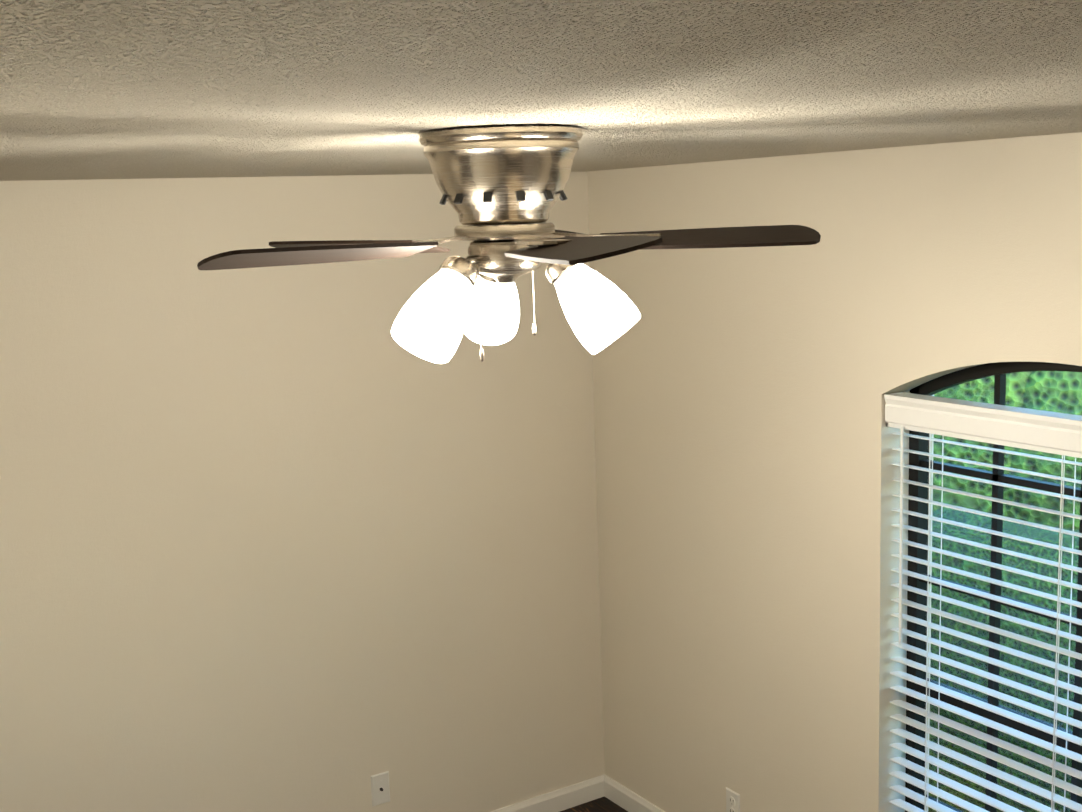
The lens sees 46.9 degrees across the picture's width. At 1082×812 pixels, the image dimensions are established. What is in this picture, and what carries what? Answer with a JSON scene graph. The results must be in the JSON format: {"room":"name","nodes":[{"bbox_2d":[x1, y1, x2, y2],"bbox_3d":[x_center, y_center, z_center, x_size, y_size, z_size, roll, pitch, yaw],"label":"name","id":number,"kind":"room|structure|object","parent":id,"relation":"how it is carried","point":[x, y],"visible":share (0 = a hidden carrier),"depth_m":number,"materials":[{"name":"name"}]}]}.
{"room":"empty bedroom","nodes":[
{"label":"empty bedroom","id":0,"kind":"room"},
{"bbox_2d":[0,172,604,811],"bbox_3d":[-1.079,0.503,4.040,3.430,2.440,0.120,-8,10,-32],"label":"wall","id":1,"kind":"structure","parent":0,"point":[300,538],"depth_m":4.08,"materials":[{"name":"beige paint"}]},
{"bbox_2d":[371,771,389,806],"bbox_3d":[-0.564,1.354,4.405,0.070,0.115,0.014,-8,10,-32],"label":"outlet","id":2,"kind":"object","parent":1,"relation":"attached to","point":[380,789],"visible":1,"depth_m":4.40,"materials":[{"name":"white plastic"}]},
{"bbox_2d":[491,775,603,811],"bbox_3d":[-1.056,1.680,4.132,3.060,0.085,0.013,-8,10,-32],"label":"baseboard","id":3,"kind":"structure","parent":1,"relation":"attached to","point":[594,788],"depth_m":4.84,"materials":[{"name":"white paint"}]},
{"bbox_2d":[0,0,1081,180],"bbox_3d":[-0.015,-0.530,2.120,3.430,0.120,4.240,-8,10,-32],"label":"ceiling","id":4,"kind":"structure","parent":0,"point":[120,89],"depth_m":1.31,"materials":[{"name":"white paint"}]},
{"bbox_2d":[197,124,820,363],"bbox_3d":[-0.083,-0.270,2.101,1.005,0.384,1.029,-8,10,-32],"label":"fan","id":5,"kind":"object","parent":4,"relation":"hanging from","point":[501,187],"visible":1,"depth_m":2.04,"materials":[{"name":"silver metal"}]},
{"bbox_2d":[560,796,627,811],"bbox_3d":[0.074,1.987,2.515,3.430,0.100,4.240,-8,10,-32],"label":"floor","id":6,"kind":"structure","parent":0,"point":[603,804],"depth_m":4.86,"materials":[{"name":"brown wood"}]},
{"bbox_2d":[587,132,1081,811],"bbox_3d":[1.381,0.553,3.164,0.220,2.440,4.000,-8,10,-32],"label":"wall","id":7,"kind":"structure","parent":0,"point":[747,440],"depth_m":3.88,"materials":[{"name":"beige paint"}]},
{"bbox_2d":[603,774,664,811],"bbox_3d":[1.324,1.729,3.285,0.013,0.085,4.000,-8,10,-32],"label":"baseboard","id":8,"kind":"structure","parent":7,"relation":"attached to","point":[630,801],"depth_m":4.82,"materials":[{"name":"white paint"}]},
{"bbox_2d":[726,787,739,811],"bbox_3d":[0.658,1.376,4.281,0.007,0.115,0.070,-8,10,-32],"label":"electrical outlet","id":9,"kind":"object","parent":7,"relation":"attached to","point":[732,801],"visible":1,"depth_m":4.28,"materials":[{"name":"white plastic"}]},
{"bbox_2d":[905,362,1081,811],"bbox_3d":[1.401,0.757,3.234,0.050,1.775,1.110,-8,10,-32],"label":"window","id":10,"kind":"structure","parent":7,"relation":"in","point":[998,370],"depth_m":3.44,"materials":[{"name":"clear glass"}]},
{"bbox_2d":[884,392,1081,811],"bbox_3d":[1.318,0.829,3.191,0.092,1.629,1.098,-8,10,-32],"label":"window blinds","id":11,"kind":"object","parent":10,"relation":"attached to","point":[1040,430],"visible":1,"depth_m":3.34,"materials":[{"name":"white plastic"}]},
{"label":"outside","id":12,"kind":"structure","parent":0,"visible":0},
{"bbox_3d":[21.114,-1.892,25.112,56.670,0.200,100.000,-8,10,-32],"label":"ground","id":13,"kind":"structure","parent":12,"visible":0},
{"bbox_2d":[928,508,1078,811],"bbox_3d":[1.965,1.155,5.671,2.082,1.780,11.787,-8,10,-32],"label":"hedge","id":14,"kind":"object","parent":13,"relation":"on","point":[1010,543],"depth_m":4.73,"materials":[{"name":"green plant"}]},
{"bbox_2d":[933,371,1081,530],"bbox_3d":[1.618,-0.248,12.805,5.443,5.314,11.337,-8,10,-32],"label":"tree","id":15,"kind":"object","parent":13,"relation":"on","point":[1026,395],"depth_m":7.91,"materials":[{"name":"green plant"}]}
]}

